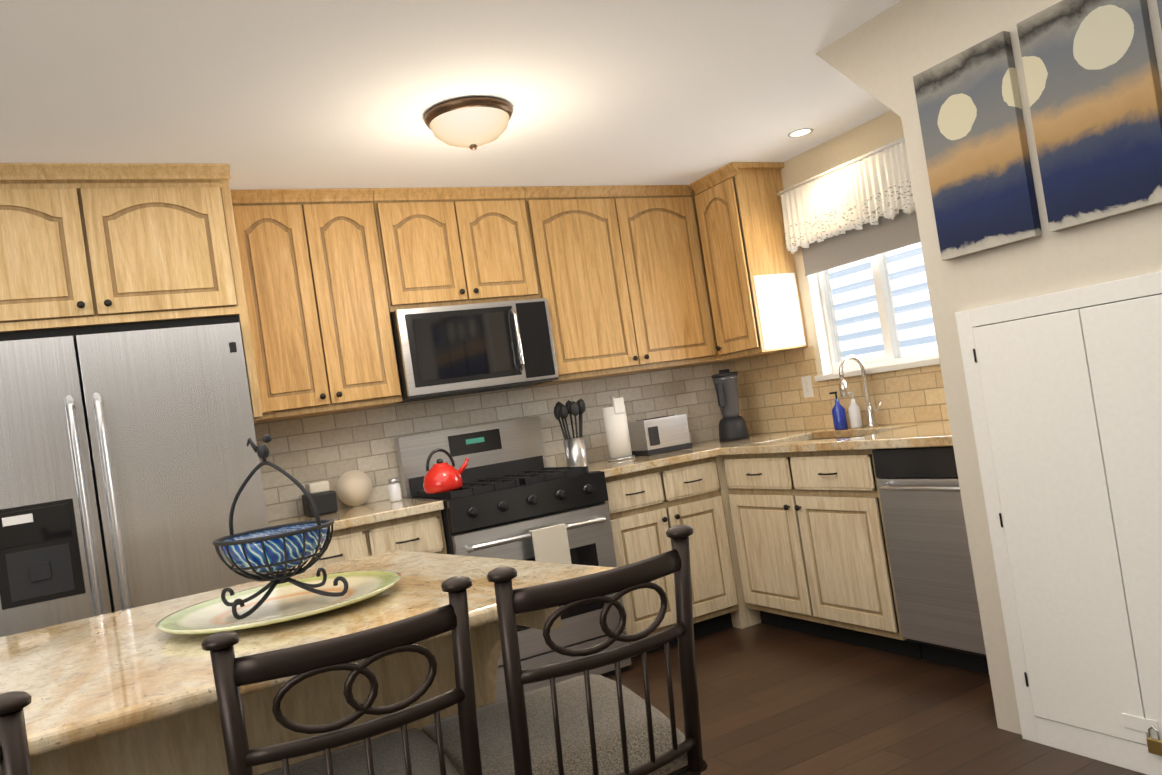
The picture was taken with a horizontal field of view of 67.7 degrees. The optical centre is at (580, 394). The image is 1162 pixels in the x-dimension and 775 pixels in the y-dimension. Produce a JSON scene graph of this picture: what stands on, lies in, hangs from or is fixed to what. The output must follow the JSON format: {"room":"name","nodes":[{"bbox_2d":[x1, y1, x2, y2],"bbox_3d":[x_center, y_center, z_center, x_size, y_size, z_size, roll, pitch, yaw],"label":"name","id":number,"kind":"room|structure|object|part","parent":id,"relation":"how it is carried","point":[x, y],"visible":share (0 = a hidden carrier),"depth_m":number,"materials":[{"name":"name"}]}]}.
{"room":"kitchen","nodes":[
{"label":"kitchen","id":0,"kind":"room"},
{"bbox_2d":[0,0,900,189],"bbox_3d":[-0.984,-1.055,0.886,8.900,0.080,6.800,-8,-1,-28],"label":"ceiling","id":1,"kind":"structure","parent":0,"point":[299,94],"depth_m":2.93,"materials":[{"name":"paint"}]},
{"bbox_2d":[424,96,512,149],"bbox_3d":[-0.412,-0.986,3.243,0.336,0.142,0.336,-8,-1,-28],"label":"flush-mount ceiling light","id":2,"kind":"object","parent":1,"relation":"attached to","point":[472,122],"visible":1,"depth_m":3.14,"materials":[{"name":"white glass"}]},
{"bbox_2d":[787,128,813,137],"bbox_3d":[1.056,-1.261,4.165,0.124,0.004,0.124,-8,-1,-28],"label":"recessed light","id":3,"kind":"object","parent":1,"relation":"in","point":[800,132],"visible":1,"depth_m":4.16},
{"bbox_2d":[729,110,936,380],"bbox_3d":[2.512,-0.299,2.478,0.160,2.400,6.500,-8,-1,-28],"label":"wall","id":4,"kind":"structure","parent":0,"point":[886,128],"depth_m":4.42,"materials":[{"name":"paint"}]},
{"bbox_2d":[690,162,807,359],"bbox_3d":[0.920,-0.723,4.752,0.374,1.003,0.382,-8,-1,-28],"label":"upper cabinet","id":5,"kind":"object","parent":4,"relation":"attached to","point":[753,285],"visible":1,"depth_m":4.64,"materials":[{"name":"brown wood"}]},
{"bbox_2d":[729,346,948,433],"bbox_3d":[1.627,-0.095,4.004,0.001,0.474,2.948,-8,-1,-28],"label":"wall tile","id":6,"kind":"structure","parent":4,"relation":"attached to","point":[772,399],"depth_m":4.69,"materials":[{"name":"beige tile"}]},
{"bbox_2d":[801,376,813,397],"bbox_3d":[1.237,-0.044,4.731,0.007,0.115,0.070,-8,-1,-28],"label":"electrical outlet plate","id":7,"kind":"object","parent":6,"relation":"attached to","point":[807,386],"visible":1,"depth_m":4.73,"materials":[{"name":"beige plastic"}]},
{"bbox_2d":[777,137,915,252],"bbox_3d":[1.335,-0.961,4.217,0.093,0.350,1.005,-8,-1,-28],"label":"valance curtain","id":8,"kind":"object","parent":4,"relation":"attached to","point":[871,187],"visible":0.92,"depth_m":4.21,"materials":[{"name":"fabric"}]},
{"bbox_2d":[807,242,939,381],"bbox_3d":[1.465,-0.524,4.290,0.151,0.820,0.890,-8,-1,-28],"label":"window","id":9,"kind":"structure","parent":4,"relation":"in","point":[891,359],"depth_m":4.36,"materials":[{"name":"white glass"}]},
{"bbox_2d":[801,209,920,275],"bbox_3d":[1.358,-0.804,4.262,0.046,0.275,0.820,-8,-1,-28],"label":"roller shade","id":10,"kind":"object","parent":9,"relation":"attached to","point":[885,235],"visible":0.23,"depth_m":4.25,"materials":[{"name":"grey fabric"}]},
{"bbox_2d":[606,623,1146,774],"bbox_3d":[-0.616,1.382,0.843,8.900,0.050,6.800,-8,-1,-28],"label":"floor","id":11,"kind":"structure","parent":0,"point":[773,700],"depth_m":3.17,"materials":[{"name":"brown wood"}]},
{"bbox_2d":[0,691,31,774],"bbox_3d":[-0.801,0.871,1.073,0.466,1.026,0.576,-8,-1,-28],"label":"stool","id":12,"kind":"object","parent":11,"relation":"on","point":[14,755],"visible":1,"depth_m":0.93,"materials":[{"name":"metal"}]},
{"bbox_2d":[0,323,275,636],"bbox_3d":[-1.765,0.678,3.406,0.974,1.775,0.730,-8,-1,-28],"label":"refrigerator","id":13,"kind":"object","parent":11,"relation":"on","point":[129,462],"visible":0.67,"depth_m":3.16,"materials":[{"name":"silver metal"}]},
{"bbox_2d":[0,606,561,774],"bbox_3d":[-0.684,0.921,1.651,1.169,0.911,0.822,-8,-1,-33],"label":"kitchen island","id":14,"kind":"object","parent":11,"relation":"on","point":[190,743],"visible":0.21,"depth_m":1.65,"materials":[{"name":"brown wood"}]},
{"bbox_2d":[0,550,615,757],"bbox_3d":[-0.733,0.451,1.611,1.350,0.028,0.991,-8,-1,-33],"label":"island countertop","id":15,"kind":"structure","parent":14,"relation":"on","point":[87,679],"depth_m":1.46,"materials":[{"name":"stone"}]},
{"bbox_2d":[156,570,400,634],"bbox_3d":[-0.573,0.403,1.675,0.450,0.022,0.450,-8,-1,-28],"label":"platter","id":16,"kind":"object","parent":15,"relation":"on","point":[286,601],"visible":0.92,"depth_m":1.68,"materials":[{"name":"ceramic"}]},
{"bbox_2d":[212,434,348,619],"bbox_3d":[-0.598,0.239,1.677,0.225,0.326,0.225,-8,-1,-28],"label":"wire basket","id":17,"kind":"object","parent":16,"relation":"on","point":[262,451],"visible":0.94,"depth_m":1.65,"materials":[{"name":"grey metal"}]},
{"bbox_2d":[221,523,326,571],"bbox_3d":[-0.588,0.304,1.676,0.198,0.075,0.198,-8,-1,-28],"label":"glass bowl","id":18,"kind":"object","parent":17,"relation":"in","point":[274,549],"visible":0.79,"depth_m":1.61,"materials":[{"name":"blue glass"}]},
{"bbox_2d":[201,576,482,774],"bbox_3d":[-0.359,0.810,1.384,0.466,1.026,0.576,-8,-1,-28],"label":"stool","id":19,"kind":"object","parent":11,"relation":"on","point":[413,751],"visible":0.96,"depth_m":1.16,"materials":[{"name":"metal"}]},
{"bbox_2d":[282,510,446,572],"bbox_3d":[-0.961,1.007,3.838,0.666,0.900,0.656,-8,-1,-28],"label":"base cabinet","id":20,"kind":"object","parent":11,"relation":"on","point":[423,532],"visible":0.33,"depth_m":3.63,"materials":[{"name":"beige wood"}]},
{"bbox_2d":[268,498,443,531],"bbox_3d":[-1.030,0.542,3.848,0.668,0.039,0.653,-8,-1,-28],"label":"countertop","id":21,"kind":"structure","parent":20,"relation":"on","point":[361,515],"depth_m":3.69,"materials":[{"name":"stone"}]},
{"bbox_2d":[302,481,337,516],"bbox_3d":[-1.207,0.475,3.987,0.130,0.149,0.140,-8,-1,-28],"label":"basket","id":22,"kind":"object","parent":21,"relation":"on","point":[323,496],"visible":0.9,"depth_m":3.94,"materials":[{"name":"black"}]},
{"bbox_2d":[336,470,372,505],"bbox_3d":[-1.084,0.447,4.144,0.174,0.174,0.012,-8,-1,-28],"label":"decorative ball","id":23,"kind":"object","parent":21,"relation":"on","point":[354,487],"visible":1,"depth_m":4.14,"materials":[{"name":"beige ceramic"}]},
{"bbox_2d":[388,478,401,501],"bbox_3d":[-0.879,0.448,4.082,0.060,0.108,0.060,-8,-1,-28],"label":"jar","id":24,"kind":"object","parent":21,"relation":"on","point":[394,491],"visible":1,"depth_m":4.06,"materials":[{"name":"white"}]},
{"bbox_2d":[395,417,631,700],"bbox_3d":[-0.324,0.747,4.129,0.768,1.235,0.737,-8,-1,-28],"label":"range","id":25,"kind":"object","parent":11,"relation":"on","point":[508,496],"visible":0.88,"depth_m":3.95,"materials":[{"name":"silver metal"}]},
{"bbox_2d":[423,449,468,493],"bbox_3d":[-0.606,0.333,3.897,0.227,0.192,0.176,-8,-1,-28],"label":"kettle","id":26,"kind":"object","parent":25,"relation":"on","point":[440,476],"visible":1,"depth_m":3.83,"materials":[{"name":"red metal"}]},
{"bbox_2d":[529,523,571,563],"bbox_3d":[-0.125,0.741,3.825,0.170,0.316,0.033,-8,-1,-28],"label":"towel","id":27,"kind":"object","parent":25,"relation":"hanging from","point":[550,543],"visible":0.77,"depth_m":3.81,"materials":[{"name":"beige fabric"}]},
{"bbox_2d":[421,524,707,774],"bbox_3d":[-0.018,0.761,1.556,0.466,1.026,0.576,-8,-1,-28],"label":"stool","id":28,"kind":"object","parent":11,"relation":"on","point":[586,723],"visible":0.96,"depth_m":1.40,"materials":[{"name":"metal"}]},
{"bbox_2d":[605,455,748,658],"bbox_3d":[0.317,0.827,4.544,0.708,0.900,0.624,-8,-1,-28],"label":"base cabinet","id":29,"kind":"object","parent":11,"relation":"on","point":[648,508],"depth_m":4.32,"materials":[{"name":"brown wood"}]},
{"bbox_2d":[588,444,719,477],"bbox_3d":[0.246,0.362,4.532,0.690,0.039,0.660,-8,-1,-28],"label":"countertop","id":30,"kind":"structure","parent":29,"relation":"on","point":[698,451],"depth_m":4.33,"materials":[{"name":"stone"}]},
{"bbox_2d":[554,398,588,466],"bbox_3d":[-0.042,0.203,4.546,0.164,0.359,0.142,-8,-1,-28],"label":"utensil crock","id":31,"kind":"object","parent":30,"relation":"on","point":[575,452],"visible":0.92,"depth_m":4.50,"materials":[{"name":"silver metal"}]},
{"bbox_2d":[602,395,634,461],"bbox_3d":[0.191,0.174,4.659,0.150,0.351,0.150,-8,-1,-28],"label":"paper towel","id":32,"kind":"object","parent":30,"relation":"on","point":[617,432],"visible":1,"depth_m":4.61,"materials":[{"name":"white paper"}]},
{"bbox_2d":[627,414,691,455],"bbox_3d":[0.425,0.221,4.789,0.290,0.192,0.211,-8,-1,-28],"label":"toaster","id":33,"kind":"object","parent":30,"relation":"on","point":[656,435],"visible":0.9,"depth_m":4.70,"materials":[{"name":"silver metal"}]},
{"bbox_2d":[721,455,760,626],"bbox_3d":[0.876,0.748,4.845,0.722,0.900,0.624,-8,-1,-28],"label":"base cabinet","id":34,"kind":"object","parent":11,"relation":"on","point":[754,615],"depth_m":4.48,"materials":[{"name":"brown wood"}]},
{"bbox_2d":[695,420,952,454],"bbox_3d":[1.373,0.179,3.844,0.658,0.039,2.948,-8,-1,-28],"label":"countertop","id":35,"kind":"structure","parent":34,"relation":"on","point":[920,434],"depth_m":3.92,"materials":[{"name":"stone"}]},
{"bbox_2d":[712,369,749,441],"bbox_3d":[0.832,0.057,4.905,0.190,0.401,0.170,-8,-1,-28],"label":"blender","id":36,"kind":"object","parent":35,"relation":"on","point":[732,425],"visible":1,"depth_m":4.85,"materials":[{"name":"black plastic"}]},
{"bbox_2d":[829,391,847,429],"bbox_3d":[1.319,0.080,4.445,0.073,0.194,0.068,-8,-1,-28],"label":"soap bottle","id":37,"kind":"object","parent":35,"relation":"on","point":[839,416],"visible":1,"depth_m":4.42,"materials":[{"name":"blue plastic"}]},
{"bbox_2d":[848,391,862,427],"bbox_3d":[1.373,0.075,4.360,0.069,0.184,0.060,-8,-1,-28],"label":"clear soap bottle","id":38,"kind":"object","parent":35,"relation":"on","point":[855,415],"visible":0.98,"depth_m":4.34,"materials":[{"name":"white plastic"}]},
{"bbox_2d":[839,355,882,427],"bbox_3d":[1.359,-0.017,4.204,0.198,0.366,0.119,-8,-1,-28],"label":"faucet","id":39,"kind":"object","parent":35,"relation":"on","point":[871,419],"visible":1,"depth_m":4.24,"materials":[{"name":"silver metal"}]},
{"bbox_2d":[723,437,922,658],"bbox_3d":[1.281,0.675,4.148,0.656,0.900,1.025,-8,-1,-28],"label":"base cabinet","id":40,"kind":"object","parent":11,"relation":"on","point":[811,543],"visible":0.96,"depth_m":3.93,"materials":[{"name":"beige wood"}]},
{"bbox_2d":[872,446,988,673],"bbox_3d":[1.655,0.605,3.415,0.674,0.900,0.613,-8,-1,-28],"label":"dishwasher","id":41,"kind":"object","parent":11,"relation":"on","point":[929,556],"visible":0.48,"depth_m":3.37,"materials":[{"name":"silver metal"}]},
{"bbox_2d":[815,0,1161,734],"bbox_3d":[2.132,-0.266,1.170,0.164,2.400,4.550,-8,-1,-28],"label":"wall","id":42,"kind":"structure","parent":0,"point":[885,56],"depth_m":2.54,"materials":[{"name":"paint"}]},
{"bbox_3d":[1.198,-0.741,2.639,0.032,0.600,0.325,-8,-1,-28],"label":"canvas picture","id":43,"kind":"part","parent":42,"relation":"part of"},
{"bbox_2d":[955,271,1161,774],"bbox_3d":[1.499,0.375,2.362,0.042,1.365,0.880,-8,-1,-28],"label":"closet door","id":44,"kind":"structure","parent":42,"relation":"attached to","point":[1064,389],"depth_m":2.48,"materials":[{"name":"white wood"}]},
{"bbox_3d":[1.368,-0.772,2.314,0.032,0.600,0.326,-8,-1,-28],"label":"canvas picture","id":45,"kind":"part","parent":42,"relation":"part of"},
{"bbox_3d":[1.536,-0.803,1.995,0.032,0.600,0.326,-8,-1,-28],"label":"canvas picture","id":46,"kind":"part","parent":42,"relation":"part of"},
{"bbox_3d":[-2.269,0.442,3.665,8.900,2.400,0.150,-8,-1,-28],"label":"wall","id":47,"kind":"structure","parent":0,"visible":0},
{"bbox_2d":[0,163,262,420],"bbox_3d":[-1.840,0.374,3.420,1.100,2.398,0.687,-8,-1,-28],"label":"upper cabinet","id":48,"kind":"object","parent":47,"relation":"attached to","point":[91,248],"visible":0.96,"depth_m":3.24,"materials":[{"name":"brown wood"}]},
{"bbox_2d":[230,188,402,422],"bbox_3d":[-1.258,-0.411,4.008,0.660,0.998,0.324,-8,-1,-28],"label":"upper cabinet","id":49,"kind":"object","parent":47,"relation":"attached to","point":[334,279],"depth_m":3.87,"materials":[{"name":"brown wood"}]},
{"bbox_2d":[378,187,545,310],"bbox_3d":[-0.659,-0.707,4.351,0.778,0.578,0.324,-8,-1,-28],"label":"upper cabinet","id":50,"kind":"object","parent":47,"relation":"attached to","point":[446,246],"depth_m":4.21,"materials":[{"name":"brown wood"}]},
{"bbox_2d":[390,298,557,403],"bbox_3d":[-0.558,-0.219,4.292,0.770,0.410,0.439,-8,-1,-28],"label":"microwave","id":51,"kind":"object","parent":50,"relation":"attached to","point":[450,351],"visible":0.94,"depth_m":4.12,"materials":[{"name":"silver metal"}]},
{"bbox_2d":[254,361,729,521],"bbox_3d":[-0.286,0.192,4.645,2.805,0.500,0.001,-8,-1,-28],"label":"wall tile","id":52,"kind":"structure","parent":47,"relation":"attached to","point":[331,448],"depth_m":4.46,"materials":[{"name":"beige tile"}]},
{"bbox_2d":[528,185,721,386],"bbox_3d":[0.170,-0.612,4.777,1.044,0.998,0.324,-8,-1,-28],"label":"upper cabinet","id":53,"kind":"object","parent":47,"relation":"attached to","point":[624,277],"depth_m":4.62,"materials":[{"name":"brown wood"}]},
{"bbox_2d":[718,356,750,361],"bbox_3d":[0.736,-0.692,5.082,0.388,0.998,0.324,-8,-1,-28],"label":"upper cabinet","id":54,"kind":"object","parent":47,"relation":"attached to","point":[750,356],"depth_m":5.15,"materials":[{"name":"brown wood"}]},
{"label":"outside","id":55,"kind":"structure","parent":0,"visible":0},
{"bbox_2d":[828,243,937,359],"bbox_3d":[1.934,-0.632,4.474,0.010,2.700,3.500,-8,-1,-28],"label":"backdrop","id":56,"kind":"structure","parent":55,"point":[868,292],"depth_m":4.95,"materials":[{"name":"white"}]}
]}

